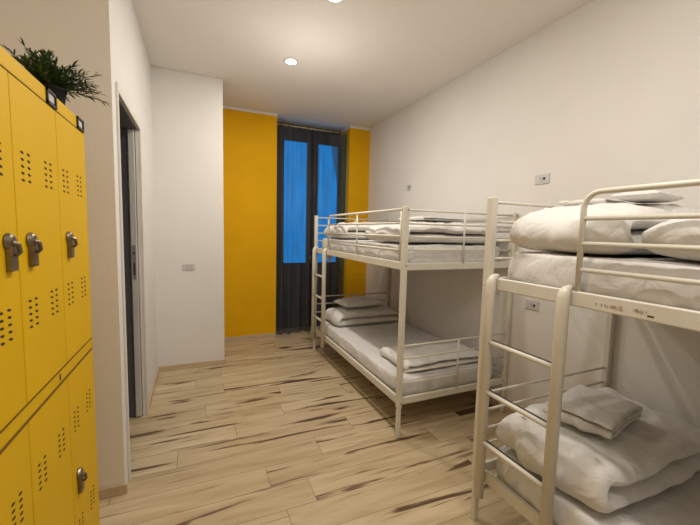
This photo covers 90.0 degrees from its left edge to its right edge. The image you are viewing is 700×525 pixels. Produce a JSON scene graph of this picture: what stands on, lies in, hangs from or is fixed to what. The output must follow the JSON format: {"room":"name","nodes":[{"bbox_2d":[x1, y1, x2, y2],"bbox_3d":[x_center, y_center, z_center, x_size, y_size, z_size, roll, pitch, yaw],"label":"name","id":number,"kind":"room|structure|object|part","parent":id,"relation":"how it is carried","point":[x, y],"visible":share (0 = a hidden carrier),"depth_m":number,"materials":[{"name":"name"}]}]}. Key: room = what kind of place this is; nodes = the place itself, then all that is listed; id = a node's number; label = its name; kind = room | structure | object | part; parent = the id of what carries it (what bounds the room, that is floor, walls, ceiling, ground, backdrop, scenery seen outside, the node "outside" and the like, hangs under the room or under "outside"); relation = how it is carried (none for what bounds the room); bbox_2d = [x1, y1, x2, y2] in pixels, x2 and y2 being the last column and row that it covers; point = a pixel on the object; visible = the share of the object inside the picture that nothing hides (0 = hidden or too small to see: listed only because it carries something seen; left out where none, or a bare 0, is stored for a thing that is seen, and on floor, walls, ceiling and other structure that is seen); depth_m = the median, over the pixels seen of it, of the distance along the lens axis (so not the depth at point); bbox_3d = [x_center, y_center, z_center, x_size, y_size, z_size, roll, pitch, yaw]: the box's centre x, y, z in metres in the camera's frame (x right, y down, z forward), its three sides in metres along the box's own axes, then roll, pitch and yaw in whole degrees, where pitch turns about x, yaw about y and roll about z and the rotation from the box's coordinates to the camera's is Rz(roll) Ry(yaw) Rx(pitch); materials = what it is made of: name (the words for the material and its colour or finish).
{"room":"dormitory","nodes":[
{"label":"dormitory","id":0,"kind":"room"},
{"bbox_2d":[0,0,124,488],"bbox_3d":[-1.556,-0.213,1.736,0.678,3.045,0.060,-1,5,-24],"label":"wall","id":1,"kind":"structure","parent":0,"point":[75,30],"depth_m":1.79,"materials":[{"name":"paint"}]},
{"bbox_2d":[98,483,127,499],"bbox_3d":[-1.518,1.276,1.860,0.571,0.058,0.012,-1,5,-24],"label":"baseboard","id":2,"kind":"structure","parent":1,"relation":"attached to","point":[121,489],"depth_m":1.94,"materials":[{"name":"brown wood"}]},
{"bbox_2d":[108,0,157,484],"bbox_3d":[-1.650,-0.296,2.649,0.120,3.045,1.816,-1,5,-24],"label":"wall","id":3,"kind":"structure","parent":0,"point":[130,64],"depth_m":2.62,"materials":[{"name":"paint"}]},
{"bbox_2d":[115,81,148,480],"bbox_3d":[-1.505,0.124,2.338,0.137,2.270,0.865,-1,5,-24],"label":"door frame","id":4,"kind":"structure","parent":3,"relation":"attached to","point":[119,93],"depth_m":2.64,"materials":[{"name":"white wood"}]},
{"bbox_2d":[128,129,141,416],"bbox_3d":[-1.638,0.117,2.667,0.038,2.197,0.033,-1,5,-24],"label":"door","id":5,"kind":"structure","parent":3,"relation":"in","point":[131,147],"depth_m":2.65,"materials":[{"name":"dark grey painted wood"},{"name":"metal"}]},
{"bbox_3d":[-1.630,-0.001,2.645,0.022,0.260,0.002,-1,5,-24],"label":"lock plate","id":6,"kind":"part","parent":5,"relation":"part of","materials":[{"name":"silver metal"}]},
{"bbox_2d":[149,367,158,408],"bbox_3d":[-1.815,1.148,3.239,0.012,0.058,0.843,-1,5,-24],"label":"baseboard","id":7,"kind":"structure","parent":3,"relation":"attached to","point":[157,372],"depth_m":3.18,"materials":[{"name":"brown wood"}]},
{"bbox_2d":[151,66,224,366],"bbox_3d":[-1.966,-0.439,4.189,0.773,3.045,1.273,-1,5,-24],"label":"wall","id":8,"kind":"structure","parent":0,"point":[187,108],"depth_m":3.62,"materials":[{"name":"paint"}]},
{"bbox_2d":[183,264,194,269],"bbox_3d":[-1.683,0.047,3.657,0.118,0.070,0.012,-1,5,-24],"label":"light switch","id":9,"kind":"object","parent":8,"relation":"attached to","point":[185,266],"visible":1,"depth_m":3.65,"materials":[{"name":"plastic"}]},
{"bbox_2d":[159,359,225,371],"bbox_3d":[-1.686,1.106,3.760,0.665,0.058,0.012,-1,5,-24],"label":"baseboard","id":10,"kind":"structure","parent":8,"relation":"attached to","point":[222,361],"depth_m":3.75,"materials":[{"name":"brown wood"}]},
{"bbox_2d":[223,108,276,336],"bbox_3d":[-1.439,-0.468,4.867,0.736,3.010,0.450,-1,5,-24],"label":"wall","id":11,"kind":"structure","parent":0,"point":[249,139],"depth_m":4.66,"materials":[{"name":"yellow paint"}]},
{"bbox_2d":[224,333,275,341],"bbox_3d":[-1.378,1.023,4.788,0.724,0.058,0.012,-1,5,-24],"label":"baseboard","id":12,"kind":"structure","parent":11,"relation":"attached to","point":[257,336],"depth_m":4.78,"materials":[{"name":"brown wood"}]},
{"bbox_2d":[223,105,370,132],"bbox_3d":[-0.760,-1.992,5.007,2.130,0.035,0.462,-1,5,-24],"label":"trim","id":13,"kind":"structure","parent":11,"relation":"attached to","point":[224,106],"depth_m":4.59,"materials":[{"name":"white paint"}]},
{"bbox_2d":[277,122,339,325],"bbox_3d":[-0.666,-0.508,5.349,1.067,3.045,0.119,-1,5,-24],"label":"window","id":14,"kind":"structure","parent":11,"relation":"in","point":[277,122],"depth_m":5.35,"materials":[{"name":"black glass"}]},
{"bbox_2d":[277,123,347,135],"bbox_3d":[-0.529,-1.902,4.987,1.066,0.044,0.032,-1,5,-24],"label":"curtain rod","id":15,"kind":"object","parent":11,"relation":"attached to","point":[277,123],"visible":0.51,"depth_m":4.98,"materials":[{"name":"metal"}]},
{"bbox_2d":[276,124,312,334],"bbox_3d":[-0.793,-0.441,4.993,0.530,2.957,0.129,-1,5,-24],"label":"curtain","id":16,"kind":"object","parent":15,"relation":"hanging from","point":[294,146],"visible":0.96,"depth_m":5.00,"materials":[{"name":"fabric"}]},
{"bbox_2d":[313,128,346,326],"bbox_3d":[-0.314,-0.447,5.204,0.504,2.958,0.116,-1,5,-24],"label":"curtain","id":17,"kind":"object","parent":15,"relation":"hanging from","point":[329,148],"visible":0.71,"depth_m":5.17,"materials":[{"name":"fabric"}]},
{"bbox_2d":[99,326,532,524],"bbox_3d":[-0.187,1.352,2.277,3.582,0.100,6.803,-1,5,-24],"label":"floor","id":18,"kind":"structure","parent":0,"point":[284,431],"depth_m":2.40,"materials":[{"name":"brown wood"}]},
{"bbox_2d":[0,46,99,524],"bbox_3d":[-1.103,0.434,0.865,0.537,1.930,1.304,-1,5,-24],"label":"locker","id":19,"kind":"object","parent":18,"relation":"on","point":[49,469],"visible":1,"depth_m":1.06,"materials":[{"name":"yellow metal"}]},
{"bbox_2d":[0,312,4,345],"bbox_3d":[-0.833,0.159,0.837,0.001,0.081,0.020,-1,5,-24],"label":"vent","id":20,"kind":"object","parent":19,"relation":"attached to","point":[2,314],"depth_m":0.84,"materials":[{"name":"yellow metal"}]},
{"bbox_2d":[7,309,12,340],"bbox_3d":[-0.849,0.155,0.874,0.001,0.081,0.020,-1,5,-24],"label":"vent","id":21,"kind":"object","parent":19,"relation":"attached to","point":[9,311],"depth_m":0.87,"materials":[{"name":"yellow metal"}]},
{"bbox_2d":[11,502,15,524],"bbox_3d":[-0.845,0.643,0.880,0.001,0.081,0.020,-1,5,-24],"label":"vent","id":22,"kind":"object","parent":19,"relation":"attached to","point":[13,504],"depth_m":0.88,"materials":[{"name":"yellow metal"}]},
{"bbox_3d":[-0.815,-0.032,0.770,0.015,0.870,0.316,-1,5,-24],"label":"door","id":23,"kind":"part","parent":19,"relation":"part of","materials":[{"name":"yellow metal"}]},
{"bbox_3d":[-0.837,0.891,0.851,0.015,0.876,0.316,-1,5,-24],"label":"door","id":24,"kind":"part","parent":19,"relation":"part of","materials":[{"name":"yellow metal"}]},
{"bbox_2d":[19,491,23,522],"bbox_3d":[-0.861,0.639,0.916,0.001,0.081,0.020,-1,5,-24],"label":"vent","id":25,"kind":"object","parent":19,"relation":"attached to","point":[21,493],"depth_m":0.92,"materials":[{"name":"yellow metal"}]},
{"bbox_2d":[20,151,24,181],"bbox_3d":[-0.887,-0.261,0.948,0.001,0.081,0.020,-1,5,-24],"label":"vent","id":26,"kind":"object","parent":19,"relation":"attached to","point":[22,153],"depth_m":0.95,"materials":[{"name":"yellow metal"}]},
{"bbox_2d":[27,153,30,182],"bbox_3d":[-0.903,-0.264,0.984,0.001,0.081,0.020,-1,5,-24],"label":"vent","id":27,"kind":"object","parent":19,"relation":"attached to","point":[28,154],"depth_m":0.98,"materials":[{"name":"yellow metal"}]},
{"bbox_2d":[29,300,32,327],"bbox_3d":[-0.897,0.145,0.983,0.001,0.081,0.020,-1,5,-24],"label":"vent","id":28,"kind":"object","parent":19,"relation":"attached to","point":[30,301],"depth_m":0.98,"materials":[{"name":"yellow metal"}]},
{"bbox_3d":[-0.942,-0.061,1.062,0.015,0.870,0.316,-1,5,-24],"label":"door","id":29,"kind":"part","parent":19,"relation":"part of","materials":[{"name":"yellow metal"}]},
{"bbox_2d":[35,297,38,324],"bbox_3d":[-0.913,0.141,1.020,0.001,0.081,0.020,-1,5,-24],"label":"vent","id":30,"kind":"object","parent":19,"relation":"attached to","point":[36,298],"depth_m":1.02,"materials":[{"name":"yellow metal"}]},
{"bbox_2d":[38,463,41,490],"bbox_3d":[-0.908,0.629,1.026,0.001,0.081,0.020,-1,5,-24],"label":"vent","id":31,"kind":"object","parent":19,"relation":"attached to","point":[39,464],"depth_m":1.03,"materials":[{"name":"yellow metal"}]},
{"bbox_3d":[-0.965,0.862,1.143,0.015,0.876,0.316,-1,5,-24],"label":"door","id":32,"kind":"part","parent":19,"relation":"part of","materials":[{"name":"yellow metal"}]},
{"bbox_2d":[0,37,109,105],"bbox_3d":[-1.141,-0.700,1.360,0.336,0.238,0.342,-1,5,-24],"label":"potted plant","id":33,"kind":"object","parent":19,"relation":"on","point":[41,67],"visible":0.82,"depth_m":1.34,"materials":[{"name":"green plant"}]},
{"bbox_3d":[-1.164,-0.630,1.363,0.102,0.097,0.102,-1,5,-24],"label":"pot","id":34,"kind":"part","parent":33,"relation":"part of","materials":[{"name":"black plastic"}]},
{"bbox_3d":[-1.070,-0.090,1.354,0.015,0.870,0.316,-1,5,-24],"label":"door","id":35,"kind":"part","parent":19,"relation":"part of","materials":[{"name":"yellow metal"}]},
{"bbox_3d":[-1.092,0.833,1.435,0.015,0.876,0.316,-1,5,-24],"label":"door","id":36,"kind":"part","parent":19,"relation":"part of","materials":[{"name":"yellow metal"}]},
{"bbox_2d":[311,206,517,438],"bbox_3d":[0.424,0.353,3.613,1.110,1.686,2.051,-1,5,-24],"label":"bunk bed","id":37,"kind":"object","parent":18,"relation":"on","point":[402,264],"visible":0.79,"depth_m":2.75,"materials":[{"name":"beige metal"}]},
{"bbox_3d":[-0.430,0.269,4.330,0.039,1.686,0.039,-1,5,-24],"label":"post","id":38,"kind":"part","parent":37,"relation":"part of","materials":[{"name":"beige metal"}]},
{"bbox_3d":[-0.044,0.919,3.464,0.024,0.058,1.963,-1,5,-24],"label":"rail","id":39,"kind":"part","parent":37,"relation":"part of","materials":[{"name":"beige metal"}]},
{"bbox_3d":[-0.020,-0.062,3.378,0.024,0.058,1.963,-1,5,-24],"label":"rail","id":40,"kind":"part","parent":37,"relation":"part of","materials":[{"name":"beige metal"}]},
{"bbox_3d":[0.069,-0.261,3.166,0.020,0.384,1.552,-1,5,-24],"label":"guard rail","id":41,"kind":"part","parent":37,"relation":"part of","materials":[{"name":"beige metal"}]},
{"bbox_3d":[0.515,0.256,4.742,0.039,1.686,0.039,-1,5,-24],"label":"post","id":42,"kind":"part","parent":37,"relation":"part of","materials":[{"name":"beige metal"}]},
{"bbox_3d":[0.369,0.449,2.500,0.039,1.686,0.039,-1,5,-24],"label":"post","id":43,"kind":"part","parent":37,"relation":"part of","materials":[{"name":"beige metal"}]},
{"bbox_2d":[320,319,492,395],"bbox_3d":[0.430,0.847,3.665,1.003,0.152,1.962,-1,5,-24],"label":"mattress","id":44,"kind":"object","parent":37,"relation":"on","point":[362,342],"visible":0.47,"depth_m":3.19,"materials":[{"name":"fabric"}]},
{"bbox_2d":[325,305,398,325],"bbox_3d":[0.139,0.619,4.264,0.849,0.180,0.441,-1,5,-24],"label":"duvet","id":45,"kind":"object","parent":44,"relation":"on","point":[340,316],"visible":0.94,"depth_m":4.11,"materials":[{"name":"fabric"}]},
{"bbox_2d":[334,296,383,307],"bbox_3d":[0.106,0.479,4.280,0.542,0.104,0.320,-1,6,-29],"label":"pillow","id":46,"kind":"object","parent":45,"relation":"on","point":[360,301],"visible":1,"depth_m":4.18,"materials":[{"name":"fabric"}]},
{"bbox_2d":[380,339,478,370],"bbox_3d":[0.708,0.782,3.037,0.799,0.099,0.458,-1,5,-24],"label":"duvet","id":47,"kind":"object","parent":44,"relation":"on","point":[390,353],"visible":0.79,"depth_m":2.92,"materials":[{"name":"fabric"}]},
{"bbox_2d":[322,238,499,262],"bbox_3d":[0.450,-0.068,3.587,1.004,0.319,1.974,-1,5,-24],"label":"mattress","id":48,"kind":"object","parent":37,"relation":"on","point":[413,256],"visible":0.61,"depth_m":2.75,"materials":[{"name":"fabric"}]},
{"bbox_2d":[324,222,375,238],"bbox_3d":[0.214,-0.373,4.058,0.940,0.195,0.678,-1,5,-24],"label":"duvet","id":49,"kind":"object","parent":48,"relation":"on","point":[335,228],"visible":0.41,"depth_m":3.69,"materials":[{"name":"fabric"}]},
{"bbox_2d":[365,221,499,243],"bbox_3d":[0.697,-0.266,3.019,0.974,0.183,0.712,-1,5,-24],"label":"duvet","id":50,"kind":"object","parent":48,"relation":"on","point":[389,229],"visible":0.75,"depth_m":2.73,"materials":[{"name":"fabric"}]},
{"bbox_2d":[398,216,467,221],"bbox_3d":[0.720,-0.380,3.071,0.532,0.034,0.350,-1,6,-29],"label":"linens","id":51,"kind":"object","parent":50,"relation":"on","point":[417,218],"visible":0.87,"depth_m":2.93,"materials":[{"name":"white fabric"}]},
{"bbox_3d":[0.930,-0.284,3.771,0.014,0.367,1.971,-1,5,-24],"label":"guard rail","id":52,"kind":"part","parent":37,"relation":"part of","materials":[{"name":"beige metal"}]},
{"bbox_3d":[0.828,1.006,2.755,0.989,0.052,0.020,-1,5,-24],"label":"rail","id":53,"kind":"part","parent":37,"relation":"part of","materials":[{"name":"beige metal"}]},
{"bbox_3d":[0.852,0.025,2.669,0.989,0.052,0.020,-1,5,-24],"label":"rail","id":54,"kind":"part","parent":37,"relation":"part of","materials":[{"name":"beige metal"}]},
{"bbox_3d":[0.901,0.906,3.876,0.024,0.058,1.963,-1,5,-24],"label":"rail","id":55,"kind":"part","parent":37,"relation":"part of","materials":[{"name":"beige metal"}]},
{"bbox_3d":[1.314,0.437,2.912,0.039,1.686,0.039,-1,5,-24],"label":"post","id":56,"kind":"part","parent":37,"relation":"part of","materials":[{"name":"beige metal"}]},
{"bbox_2d":[470,179,699,524],"bbox_3d":[1.534,0.604,1.071,1.110,1.686,2.051,-1,5,-24],"label":"bunk bed","id":57,"kind":"object","parent":18,"relation":"on","point":[565,296],"visible":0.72,"depth_m":1.41,"materials":[{"name":"beige metal"}]},
{"bbox_3d":[0.680,0.520,1.788,0.039,1.686,0.039,-1,5,-24],"label":"post","id":58,"kind":"part","parent":57,"relation":"part of","materials":[{"name":"beige metal"}]},
{"bbox_3d":[1.139,1.076,2.043,0.989,0.052,0.020,-1,5,-24],"label":"rail","id":59,"kind":"part","parent":57,"relation":"part of","materials":[{"name":"beige metal"}]},
{"bbox_3d":[1.066,1.169,0.922,0.024,0.058,1.963,-1,5,-24],"label":"rail","id":60,"kind":"part","parent":57,"relation":"part of","materials":[{"name":"beige metal"}]},
{"bbox_2d":[496,445,699,524],"bbox_3d":[1.541,1.097,1.122,1.006,0.153,1.961,-1,5,-24],"label":"mattress","id":61,"kind":"object","parent":57,"relation":"on","point":[679,504],"visible":0.15,"depth_m":1.44,"materials":[{"name":"fabric"}]},
{"bbox_2d":[495,387,699,512],"bbox_3d":[1.241,0.844,1.713,0.957,0.233,0.562,-1,5,-24],"label":"duvet","id":62,"kind":"object","parent":61,"relation":"on","point":[658,451],"visible":0.79,"depth_m":1.50,"materials":[{"name":"fabric"}]},
{"bbox_2d":[543,385,642,438],"bbox_3d":[1.159,0.693,1.670,0.415,0.078,0.280,-2,6,-35],"label":"linens","id":63,"kind":"object","parent":62,"relation":"on","point":[590,410],"visible":0.9,"depth_m":1.60,"materials":[{"name":"white fabric"}]},
{"bbox_3d":[1.090,0.188,0.836,0.024,0.058,1.963,-1,5,-24],"label":"rail","id":64,"kind":"part","parent":57,"relation":"part of","materials":[{"name":"beige metal"}]},
{"bbox_2d":[508,251,699,310],"bbox_3d":[1.566,0.103,1.035,1.004,0.179,1.965,-1,5,-24],"label":"mattress","id":65,"kind":"object","parent":57,"relation":"on","point":[547,268],"visible":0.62,"depth_m":1.26,"materials":[{"name":"fabric"}]},
{"bbox_2d":[510,203,699,254],"bbox_3d":[1.283,-0.159,1.634,0.975,0.223,0.533,-1,5,-24],"label":"duvet","id":66,"kind":"object","parent":65,"relation":"on","point":[556,229],"visible":0.72,"depth_m":1.39,"materials":[{"name":"fabric"}]},
{"bbox_2d":[558,198,630,205],"bbox_3d":[1.208,-0.293,1.726,0.328,0.032,0.210,-2,6,-35],"label":"linens","id":67,"kind":"object","parent":66,"relation":"on","point":[597,200],"visible":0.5,"depth_m":1.65,"materials":[{"name":"white fabric"}]},
{"bbox_2d":[610,190,684,202],"bbox_3d":[1.295,-0.288,1.523,0.301,0.051,0.175,-2,6,-32],"label":"pillow","id":68,"kind":"object","parent":66,"relation":"on","point":[647,196],"visible":0.95,"depth_m":1.46,"materials":[{"name":"fabric"}]},
{"bbox_2d":[642,219,699,260],"bbox_3d":[1.573,-0.074,0.991,0.964,0.182,0.868,-1,5,-24],"label":"duvet","id":69,"kind":"object","parent":65,"relation":"on","point":[672,231],"visible":0.79,"depth_m":1.10,"materials":[{"name":"fabric"}]},
{"bbox_3d":[1.625,0.507,2.200,0.039,1.686,0.039,-1,5,-24],"label":"post","id":70,"kind":"part","parent":57,"relation":"part of","materials":[{"name":"beige metal"}]},
{"bbox_3d":[1.180,-0.011,0.625,0.020,0.384,1.552,-1,5,-24],"label":"guard rail","id":71,"kind":"part","parent":57,"relation":"part of","materials":[{"name":"beige metal"}]},
{"bbox_2d":[341,128,369,297],"bbox_3d":[0.026,-0.487,5.506,0.327,3.010,0.450,-1,5,-24],"label":"wall","id":72,"kind":"structure","parent":0,"point":[358,140],"depth_m":5.25,"materials":[{"name":"yellow paint"}]},
{"bbox_2d":[132,0,592,131],"bbox_3d":[-0.110,-1.780,2.003,3.582,0.100,6.803,-1,5,-24],"label":"ceiling","id":73,"kind":"structure","parent":0,"point":[361,63],"depth_m":2.91,"materials":[{"name":"paint"}]},
{"bbox_2d":[284,58,297,64],"bbox_3d":[-0.541,-1.835,3.206,0.124,0.021,0.124,-1,5,-24],"label":"recessed light","id":74,"kind":"object","parent":73,"relation":"in","point":[291,61],"visible":1,"depth_m":3.19,"materials":[{"name":"white"}]},
{"bbox_2d":[328,0,341,2],"bbox_3d":[-0.100,-1.746,2.304,0.124,0.021,0.124,-1,5,-24],"label":"recessed light","id":75,"kind":"object","parent":73,"relation":"in","point":[333,1],"visible":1,"depth_m":2.34,"materials":[{"name":"white"}]},
{"bbox_2d":[365,0,699,427],"bbox_3d":[1.438,-0.236,2.831,0.120,3.045,6.803,-1,5,-24],"label":"wall","id":76,"kind":"structure","parent":0,"point":[607,94],"depth_m":2.54,"materials":[{"name":"paint"}]},
{"bbox_2d":[470,389,515,414],"bbox_3d":[1.437,1.274,2.716,0.012,0.058,6.083,-1,5,-24],"label":"baseboard","id":77,"kind":"structure","parent":76,"relation":"attached to","point":[507,410],"depth_m":3.05,"materials":[{"name":"brown wood"}]},
{"bbox_2d":[525,299,538,310],"bbox_3d":[1.418,0.332,2.729,0.013,0.075,0.118,-1,5,-24],"label":"wall socket","id":78,"kind":"object","parent":76,"relation":"attached to","point":[529,304],"visible":1,"depth_m":2.72,"materials":[{"name":"plastic"}]},
{"bbox_2d":[535,173,549,184],"bbox_3d":[1.445,-0.630,2.637,0.013,0.075,0.118,-1,5,-24],"label":"wall socket","id":79,"kind":"object","parent":76,"relation":"attached to","point":[540,178],"visible":1,"depth_m":2.63,"materials":[{"name":"plastic"}]}
]}

